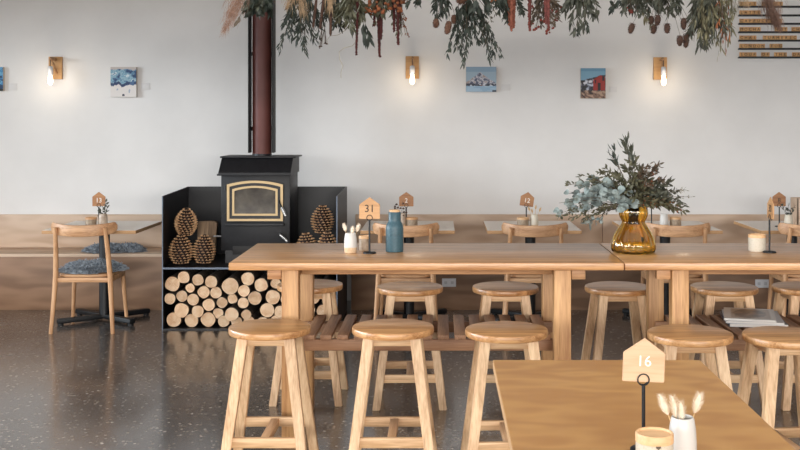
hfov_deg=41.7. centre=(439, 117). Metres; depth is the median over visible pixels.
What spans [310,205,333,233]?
pinecone
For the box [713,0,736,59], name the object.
branch
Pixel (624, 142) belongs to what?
stem
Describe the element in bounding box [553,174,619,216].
branch
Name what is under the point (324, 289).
bar stool
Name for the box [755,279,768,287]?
power outlet
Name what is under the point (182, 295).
log
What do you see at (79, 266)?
pad
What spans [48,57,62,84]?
wall sconce
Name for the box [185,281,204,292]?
log
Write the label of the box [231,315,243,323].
log
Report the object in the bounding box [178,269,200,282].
log
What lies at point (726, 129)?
wall
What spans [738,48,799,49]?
rail
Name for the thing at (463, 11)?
branch
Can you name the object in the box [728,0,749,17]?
grass
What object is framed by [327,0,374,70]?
branch
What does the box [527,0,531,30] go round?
bunch
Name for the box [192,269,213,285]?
log
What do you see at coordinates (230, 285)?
log
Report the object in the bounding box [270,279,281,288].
log
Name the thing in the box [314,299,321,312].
log
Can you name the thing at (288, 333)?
bar stool
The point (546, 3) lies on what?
bunch
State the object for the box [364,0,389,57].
bunch
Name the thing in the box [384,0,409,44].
bunch
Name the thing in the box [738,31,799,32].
rail
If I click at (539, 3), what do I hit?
bunch
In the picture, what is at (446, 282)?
power outlet
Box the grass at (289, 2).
[281,0,311,22]
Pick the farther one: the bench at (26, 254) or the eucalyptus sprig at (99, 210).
the bench at (26, 254)
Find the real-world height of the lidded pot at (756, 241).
0.088 m
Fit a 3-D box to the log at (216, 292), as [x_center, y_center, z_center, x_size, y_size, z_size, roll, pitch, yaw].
[-1.700,1.325,8.160,0.091,0.090,0.389,0,0,0]
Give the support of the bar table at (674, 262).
on the floor
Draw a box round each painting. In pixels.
[0,67,4,90]
[111,67,136,96]
[466,67,495,91]
[580,68,605,97]
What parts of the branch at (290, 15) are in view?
stem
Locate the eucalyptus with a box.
[684,0,727,54]
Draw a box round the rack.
[162,186,346,329]
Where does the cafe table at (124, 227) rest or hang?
on the floor
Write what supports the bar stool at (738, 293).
on the floor
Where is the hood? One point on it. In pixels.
(228, 165)
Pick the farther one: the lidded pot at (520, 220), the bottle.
the lidded pot at (520, 220)
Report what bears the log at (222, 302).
on the log at (218, 311)
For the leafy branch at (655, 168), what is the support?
in the glass vase at (633, 236)
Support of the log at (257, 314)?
on the rack
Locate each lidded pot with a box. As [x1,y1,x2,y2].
[85,217,96,224]
[359,235,368,250]
[406,217,417,225]
[517,217,528,225]
[635,427,673,449]
[670,217,680,225]
[748,233,765,251]
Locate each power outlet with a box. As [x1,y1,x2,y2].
[442,278,455,286]
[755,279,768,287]
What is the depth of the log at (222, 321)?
7.97 m
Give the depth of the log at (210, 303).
7.94 m
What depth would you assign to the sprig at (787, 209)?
8.12 m
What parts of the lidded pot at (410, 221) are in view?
pot, lid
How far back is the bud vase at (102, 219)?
8.13 m
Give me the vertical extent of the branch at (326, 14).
0.332 m
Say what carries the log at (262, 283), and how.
on the log at (255, 297)
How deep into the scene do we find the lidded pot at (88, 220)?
8.12 m
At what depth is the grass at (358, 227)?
5.42 m
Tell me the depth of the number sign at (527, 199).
8.21 m
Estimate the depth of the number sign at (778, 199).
8.22 m
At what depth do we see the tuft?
5.20 m
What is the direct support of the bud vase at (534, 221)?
on the cafe table at (492, 227)
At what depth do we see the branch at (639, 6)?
5.30 m
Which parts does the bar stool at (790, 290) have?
leg, seat, leg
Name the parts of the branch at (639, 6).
stem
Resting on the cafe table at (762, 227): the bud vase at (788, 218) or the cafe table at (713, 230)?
the bud vase at (788, 218)
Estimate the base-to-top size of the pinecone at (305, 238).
0.239 m
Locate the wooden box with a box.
[791,197,799,224]
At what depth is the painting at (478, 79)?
9.17 m
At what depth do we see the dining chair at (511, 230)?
7.72 m
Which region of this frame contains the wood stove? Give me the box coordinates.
[213,155,301,262]
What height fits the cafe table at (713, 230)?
0.748 m
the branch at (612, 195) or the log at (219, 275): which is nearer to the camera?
the branch at (612, 195)
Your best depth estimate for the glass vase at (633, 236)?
5.36 m
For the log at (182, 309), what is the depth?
7.95 m
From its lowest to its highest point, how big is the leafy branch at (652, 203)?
0.170 m
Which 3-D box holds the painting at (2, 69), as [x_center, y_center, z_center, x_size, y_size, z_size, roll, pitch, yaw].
[-3.924,-0.340,9.183,0.218,0.210,0.035,0,0,0]
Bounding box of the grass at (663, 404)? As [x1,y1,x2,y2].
[657,392,670,420]
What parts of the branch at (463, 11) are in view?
stem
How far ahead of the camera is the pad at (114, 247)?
8.84 m
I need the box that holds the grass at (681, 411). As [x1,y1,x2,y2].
[676,398,685,419]
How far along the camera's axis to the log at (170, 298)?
7.94 m
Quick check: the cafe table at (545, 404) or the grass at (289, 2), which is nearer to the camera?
the cafe table at (545, 404)
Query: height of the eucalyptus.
0.369 m
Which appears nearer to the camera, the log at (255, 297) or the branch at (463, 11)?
the branch at (463, 11)
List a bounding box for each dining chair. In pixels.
[49,222,127,333]
[373,222,438,320]
[501,222,567,314]
[641,222,710,310]
[767,222,799,316]
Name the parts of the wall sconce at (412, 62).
bulb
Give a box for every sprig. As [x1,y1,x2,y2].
[98,199,109,215]
[394,201,406,215]
[405,0,421,9]
[581,208,613,230]
[608,0,621,15]
[781,203,795,214]
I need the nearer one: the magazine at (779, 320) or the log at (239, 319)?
the magazine at (779, 320)
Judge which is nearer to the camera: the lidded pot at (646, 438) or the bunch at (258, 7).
the lidded pot at (646, 438)
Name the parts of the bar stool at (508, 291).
leg, leg, seat, leg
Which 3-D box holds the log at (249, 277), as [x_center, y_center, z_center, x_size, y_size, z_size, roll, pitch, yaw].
[-1.457,1.220,8.152,0.102,0.102,0.391,0,0,0]
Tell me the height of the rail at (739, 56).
0.016 m
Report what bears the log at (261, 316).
on the rack
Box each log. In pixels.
[165,269,189,290]
[165,286,185,303]
[167,311,184,326]
[174,300,194,317]
[176,288,198,301]
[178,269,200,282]
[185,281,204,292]
[185,312,200,326]
[187,289,204,304]
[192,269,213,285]
[192,295,210,316]
[197,221,217,259]
[197,284,211,297]
[200,306,217,326]
[202,293,224,310]
[205,269,227,287]
[210,279,224,297]
[213,303,231,318]
[217,293,228,307]
[218,314,230,326]
[222,270,245,294]
[225,301,244,320]
[228,291,241,303]
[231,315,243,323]
[238,282,254,296]
[238,296,250,307]
[241,270,262,284]
[241,302,260,319]
[244,308,261,320]
[248,287,269,304]
[255,272,271,291]
[259,314,273,318]
[260,300,280,316]
[266,287,281,303]
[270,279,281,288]
[274,302,281,317]
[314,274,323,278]
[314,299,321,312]
[316,301,323,314]
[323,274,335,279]
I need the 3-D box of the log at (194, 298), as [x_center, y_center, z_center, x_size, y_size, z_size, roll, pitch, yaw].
[-1.870,1.375,8.169,0.094,0.092,0.437,0,0,0]
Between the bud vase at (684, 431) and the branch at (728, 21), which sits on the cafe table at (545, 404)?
the bud vase at (684, 431)
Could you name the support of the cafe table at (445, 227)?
on the floor
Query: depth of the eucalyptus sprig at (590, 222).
5.42 m
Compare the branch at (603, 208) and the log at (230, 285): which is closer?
the branch at (603, 208)
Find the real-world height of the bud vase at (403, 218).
0.118 m
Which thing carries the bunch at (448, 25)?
hanging from the pole
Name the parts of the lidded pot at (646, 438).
pot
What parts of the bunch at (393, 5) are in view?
stem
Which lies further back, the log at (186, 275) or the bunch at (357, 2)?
the log at (186, 275)
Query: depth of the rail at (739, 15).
9.17 m
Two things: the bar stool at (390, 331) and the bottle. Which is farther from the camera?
the bottle
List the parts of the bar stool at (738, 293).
leg, leg, seat, leg, leg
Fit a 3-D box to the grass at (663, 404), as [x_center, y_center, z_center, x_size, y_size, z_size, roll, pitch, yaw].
[0.563,0.742,2.598,0.061,0.136,0.033,0,0,0]
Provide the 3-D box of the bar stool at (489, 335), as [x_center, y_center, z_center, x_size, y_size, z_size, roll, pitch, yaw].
[0.300,1.275,4.740,0.407,0.650,0.401,0,0,-2]
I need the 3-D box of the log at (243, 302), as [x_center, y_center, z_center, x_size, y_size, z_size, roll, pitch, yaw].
[-1.494,1.403,8.216,0.084,0.083,0.493,0,0,0]
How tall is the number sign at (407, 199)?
0.272 m
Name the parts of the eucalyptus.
stem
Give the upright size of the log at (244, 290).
0.094 m
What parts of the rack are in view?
panel, plate, panel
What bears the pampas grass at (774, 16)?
hanging from the pole
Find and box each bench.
[0,214,161,309]
[351,214,799,309]
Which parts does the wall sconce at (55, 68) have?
bulb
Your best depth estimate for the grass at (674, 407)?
2.59 m
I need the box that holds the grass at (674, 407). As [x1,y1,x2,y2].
[668,394,678,418]
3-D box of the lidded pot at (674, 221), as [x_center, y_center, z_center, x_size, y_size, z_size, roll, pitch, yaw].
[1.821,0.809,8.120,0.089,0.085,0.089,0,0,3]
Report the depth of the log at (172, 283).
7.96 m
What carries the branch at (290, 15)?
hanging from the pole
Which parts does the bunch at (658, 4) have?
stem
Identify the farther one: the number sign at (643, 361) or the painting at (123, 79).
the painting at (123, 79)
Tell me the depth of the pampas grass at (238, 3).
5.29 m
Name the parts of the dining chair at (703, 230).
leg, seat, backrest, rail, leg, leg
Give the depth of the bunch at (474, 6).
5.24 m
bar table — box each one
[229,243,623,436]
[600,243,799,359]
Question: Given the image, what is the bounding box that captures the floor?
[0,301,799,449]
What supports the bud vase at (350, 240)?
on the bar table at (296, 264)
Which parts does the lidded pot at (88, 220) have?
lid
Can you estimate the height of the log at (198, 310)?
0.092 m
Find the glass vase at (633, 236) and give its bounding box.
[611,206,655,254]
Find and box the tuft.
[324,0,335,16]
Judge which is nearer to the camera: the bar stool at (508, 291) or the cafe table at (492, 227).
the bar stool at (508, 291)
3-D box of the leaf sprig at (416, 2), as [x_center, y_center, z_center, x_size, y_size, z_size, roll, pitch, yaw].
[-0.139,-0.613,5.300,0.091,0.143,0.047,0,0,-21]
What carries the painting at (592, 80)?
attached to the wall
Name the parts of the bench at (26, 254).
seat, panel, backrest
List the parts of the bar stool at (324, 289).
leg, seat, leg, leg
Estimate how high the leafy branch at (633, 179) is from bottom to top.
0.358 m
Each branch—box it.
[276,0,324,58]
[319,0,346,48]
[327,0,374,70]
[444,0,502,68]
[491,0,527,24]
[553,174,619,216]
[556,202,618,222]
[560,0,601,37]
[565,164,625,190]
[599,185,639,212]
[610,155,654,202]
[619,0,660,29]
[635,160,666,195]
[636,194,689,215]
[642,176,688,206]
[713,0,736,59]
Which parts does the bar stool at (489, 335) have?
leg, leg, seat, leg, leg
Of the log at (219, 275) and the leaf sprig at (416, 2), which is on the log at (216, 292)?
the log at (219, 275)
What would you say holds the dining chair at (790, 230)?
on the floor
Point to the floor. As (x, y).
(82, 385)
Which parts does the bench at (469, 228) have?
backrest, panel, backrest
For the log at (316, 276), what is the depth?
8.16 m
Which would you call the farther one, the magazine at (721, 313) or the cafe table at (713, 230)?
the cafe table at (713, 230)
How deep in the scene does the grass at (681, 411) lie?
2.58 m
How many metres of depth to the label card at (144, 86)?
9.20 m
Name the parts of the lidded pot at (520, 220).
pot, lid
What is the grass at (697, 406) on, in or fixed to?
in the bud vase at (684, 431)
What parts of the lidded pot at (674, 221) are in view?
lid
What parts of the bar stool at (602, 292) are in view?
leg, leg, seat, leg, leg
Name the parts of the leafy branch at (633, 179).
stem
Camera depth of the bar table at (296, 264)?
5.29 m
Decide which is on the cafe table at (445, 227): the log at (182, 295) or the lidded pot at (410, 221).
the lidded pot at (410, 221)
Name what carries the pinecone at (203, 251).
on the rack
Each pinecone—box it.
[168,235,192,264]
[174,208,197,235]
[192,234,215,263]
[296,232,315,242]
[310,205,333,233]
[318,231,335,242]
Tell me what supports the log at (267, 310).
on the log at (261, 316)
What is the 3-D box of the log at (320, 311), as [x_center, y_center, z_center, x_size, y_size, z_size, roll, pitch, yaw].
[-0.889,1.465,8.163,0.101,0.099,0.391,0,0,0]
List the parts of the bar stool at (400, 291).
leg, seat, leg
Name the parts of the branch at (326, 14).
stem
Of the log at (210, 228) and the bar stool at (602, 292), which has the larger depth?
the log at (210, 228)
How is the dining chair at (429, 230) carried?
on the floor
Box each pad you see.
[59,258,128,274]
[81,242,147,253]
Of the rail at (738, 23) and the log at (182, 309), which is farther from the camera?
the rail at (738, 23)
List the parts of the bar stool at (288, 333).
leg, leg, seat, leg, leg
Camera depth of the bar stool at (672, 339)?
4.54 m
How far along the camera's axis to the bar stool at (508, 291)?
5.82 m
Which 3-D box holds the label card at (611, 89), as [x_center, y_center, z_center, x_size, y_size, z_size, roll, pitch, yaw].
[1.515,-0.251,9.198,0.070,0.050,0.004,0,0,0]
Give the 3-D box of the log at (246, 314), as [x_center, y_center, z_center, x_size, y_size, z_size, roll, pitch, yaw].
[-1.468,1.490,8.182,0.081,0.080,0.468,0,0,0]
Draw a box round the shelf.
[163,254,228,268]
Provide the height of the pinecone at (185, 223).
0.222 m
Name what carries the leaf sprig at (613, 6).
hanging from the pole
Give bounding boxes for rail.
[738,6,799,7]
[738,14,799,16]
[738,23,799,24]
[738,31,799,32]
[738,40,799,41]
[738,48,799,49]
[738,56,799,57]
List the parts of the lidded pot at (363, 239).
lid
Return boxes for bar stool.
[221,318,318,449]
[269,279,347,406]
[349,318,436,449]
[373,281,446,410]
[460,321,547,449]
[472,281,538,382]
[581,281,645,359]
[647,324,733,390]
[689,281,764,407]
[737,326,799,449]
[764,281,799,410]
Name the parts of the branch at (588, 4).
stem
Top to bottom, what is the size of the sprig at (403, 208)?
0.170 m
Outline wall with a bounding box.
[0,0,799,300]
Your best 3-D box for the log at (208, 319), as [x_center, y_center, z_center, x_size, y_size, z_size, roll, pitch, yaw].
[-1.763,1.531,8.189,0.117,0.116,0.427,0,0,0]
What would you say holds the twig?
in the glass vase at (633, 236)
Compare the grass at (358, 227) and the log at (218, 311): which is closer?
the grass at (358, 227)
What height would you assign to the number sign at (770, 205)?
0.287 m
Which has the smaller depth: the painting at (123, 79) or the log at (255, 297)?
the log at (255, 297)
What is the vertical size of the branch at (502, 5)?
0.226 m
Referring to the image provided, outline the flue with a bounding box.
[248,0,275,155]
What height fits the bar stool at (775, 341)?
0.650 m
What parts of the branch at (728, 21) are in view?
stem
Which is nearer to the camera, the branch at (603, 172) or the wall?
the branch at (603, 172)
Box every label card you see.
[141,83,149,89]
[609,87,616,91]
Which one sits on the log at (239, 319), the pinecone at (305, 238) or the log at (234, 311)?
the log at (234, 311)
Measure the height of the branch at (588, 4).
0.283 m
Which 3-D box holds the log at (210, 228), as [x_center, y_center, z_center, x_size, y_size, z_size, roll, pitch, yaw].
[-1.855,0.976,8.375,0.159,0.316,0.128,0,0,-6]
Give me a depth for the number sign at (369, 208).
5.39 m
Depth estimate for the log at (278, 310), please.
7.94 m
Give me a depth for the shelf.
8.03 m
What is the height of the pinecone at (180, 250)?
0.228 m
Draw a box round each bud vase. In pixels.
[98,213,107,223]
[344,232,356,252]
[401,213,405,225]
[530,214,538,225]
[660,214,667,224]
[669,414,696,449]
[784,214,792,223]
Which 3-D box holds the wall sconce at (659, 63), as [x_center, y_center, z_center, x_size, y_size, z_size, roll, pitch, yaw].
[1.925,-0.405,9.108,0.116,0.253,0.183,0,0,0]
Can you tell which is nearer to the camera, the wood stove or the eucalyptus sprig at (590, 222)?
the eucalyptus sprig at (590, 222)
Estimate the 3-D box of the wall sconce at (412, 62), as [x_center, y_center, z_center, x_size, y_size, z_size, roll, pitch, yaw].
[-0.242,-0.413,9.108,0.116,0.253,0.183,0,0,0]
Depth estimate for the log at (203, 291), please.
7.97 m
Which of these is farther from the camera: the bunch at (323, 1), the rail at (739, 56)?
the rail at (739, 56)
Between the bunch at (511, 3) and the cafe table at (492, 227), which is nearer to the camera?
the bunch at (511, 3)
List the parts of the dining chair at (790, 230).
leg, rail, leg, seat, backrest, rail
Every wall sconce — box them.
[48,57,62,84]
[406,56,418,84]
[653,57,666,85]
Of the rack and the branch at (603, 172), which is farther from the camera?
the rack
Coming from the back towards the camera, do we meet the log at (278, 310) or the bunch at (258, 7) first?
the log at (278, 310)
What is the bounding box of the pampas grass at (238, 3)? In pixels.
[220,0,248,37]
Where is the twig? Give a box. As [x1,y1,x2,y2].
[643,187,694,198]
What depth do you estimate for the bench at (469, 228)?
9.17 m
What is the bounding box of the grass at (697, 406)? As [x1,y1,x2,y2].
[691,392,703,416]
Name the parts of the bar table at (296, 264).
leg, leg, rail, shelf rail, shelf rail, leg, leg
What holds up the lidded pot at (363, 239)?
on the bar table at (296, 264)
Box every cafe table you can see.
[42,221,161,325]
[360,221,454,320]
[483,221,581,322]
[493,360,794,449]
[612,221,722,314]
[734,221,799,315]
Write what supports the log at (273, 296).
on the log at (267, 310)
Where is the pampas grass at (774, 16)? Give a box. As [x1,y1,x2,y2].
[757,0,787,33]
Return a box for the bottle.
[386,209,402,252]
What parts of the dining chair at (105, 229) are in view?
leg, leg, rail, backrest, seat, leg, rail, leg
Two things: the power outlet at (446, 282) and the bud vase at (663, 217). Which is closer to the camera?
the bud vase at (663, 217)
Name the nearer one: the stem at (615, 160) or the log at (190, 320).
the stem at (615, 160)
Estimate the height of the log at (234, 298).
0.077 m
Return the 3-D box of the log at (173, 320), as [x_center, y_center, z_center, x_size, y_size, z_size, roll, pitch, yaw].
[-2.021,1.531,8.219,0.114,0.113,0.486,0,0,0]
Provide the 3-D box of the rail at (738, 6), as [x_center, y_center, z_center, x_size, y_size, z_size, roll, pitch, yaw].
[3.147,-0.973,9.184,1.076,0.016,0.032,0,0,0]
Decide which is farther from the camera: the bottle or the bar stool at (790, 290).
the bar stool at (790, 290)
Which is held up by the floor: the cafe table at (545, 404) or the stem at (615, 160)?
the cafe table at (545, 404)
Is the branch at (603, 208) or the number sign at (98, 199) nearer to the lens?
the branch at (603, 208)
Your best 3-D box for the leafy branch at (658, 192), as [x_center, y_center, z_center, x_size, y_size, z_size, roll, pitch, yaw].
[1.137,0.424,5.436,0.251,0.252,0.228,0,0,-44]
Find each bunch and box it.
[233,0,272,27]
[312,0,331,35]
[355,1,358,54]
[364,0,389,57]
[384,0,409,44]
[430,0,455,34]
[456,0,495,16]
[507,0,515,31]
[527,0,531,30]
[528,0,561,34]
[543,0,550,29]
[627,0,695,47]
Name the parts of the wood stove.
door glass, brass trim, brass trim, door, plate, damper handle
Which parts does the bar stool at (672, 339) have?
leg, leg, seat, leg, leg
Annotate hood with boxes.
[218,157,298,173]
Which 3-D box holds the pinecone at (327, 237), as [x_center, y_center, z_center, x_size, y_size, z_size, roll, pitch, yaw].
[-0.872,1.003,8.140,0.187,0.247,0.186,0,0,-7]
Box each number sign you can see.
[92,192,105,216]
[359,197,379,253]
[399,192,412,216]
[520,192,533,216]
[622,338,664,449]
[763,197,775,252]
[772,192,785,226]
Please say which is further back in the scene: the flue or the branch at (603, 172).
the flue
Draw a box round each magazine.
[720,311,787,326]
[722,309,783,324]
[724,307,776,322]
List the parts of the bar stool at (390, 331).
leg, leg, seat, leg, leg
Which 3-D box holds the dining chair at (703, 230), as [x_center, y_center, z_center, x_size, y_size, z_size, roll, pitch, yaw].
[1.764,1.188,7.930,0.497,0.827,0.500,0,0,0]
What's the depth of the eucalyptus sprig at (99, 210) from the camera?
8.16 m
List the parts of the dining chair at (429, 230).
leg, leg, seat, backrest, rail, leg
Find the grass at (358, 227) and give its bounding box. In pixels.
[355,223,360,232]
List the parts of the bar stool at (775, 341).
leg, leg, seat, leg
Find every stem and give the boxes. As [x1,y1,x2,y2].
[608,143,630,198]
[618,131,636,189]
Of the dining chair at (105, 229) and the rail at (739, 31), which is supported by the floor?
the dining chair at (105, 229)
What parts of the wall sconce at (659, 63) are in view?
bulb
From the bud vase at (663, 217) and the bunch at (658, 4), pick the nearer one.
the bunch at (658, 4)
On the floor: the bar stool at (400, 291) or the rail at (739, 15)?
the bar stool at (400, 291)
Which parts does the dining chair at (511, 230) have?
leg, rail, seat, backrest, leg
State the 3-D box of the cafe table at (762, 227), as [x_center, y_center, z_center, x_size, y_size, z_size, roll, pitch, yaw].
[2.790,1.226,8.325,0.714,0.748,0.750,0,0,0]
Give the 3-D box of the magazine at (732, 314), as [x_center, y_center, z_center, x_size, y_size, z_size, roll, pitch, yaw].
[1.627,1.035,5.525,0.258,0.012,0.315,0,0,15]
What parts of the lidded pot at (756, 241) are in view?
lid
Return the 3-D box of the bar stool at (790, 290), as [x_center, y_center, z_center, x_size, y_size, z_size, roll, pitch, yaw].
[2.071,1.275,5.940,0.407,0.650,0.401,0,0,-2]
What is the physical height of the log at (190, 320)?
0.104 m
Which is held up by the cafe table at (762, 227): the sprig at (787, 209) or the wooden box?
the wooden box
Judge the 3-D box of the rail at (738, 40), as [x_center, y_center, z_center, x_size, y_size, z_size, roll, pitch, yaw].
[3.147,-0.677,9.184,1.076,0.016,0.032,0,0,0]
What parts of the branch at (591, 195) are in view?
stem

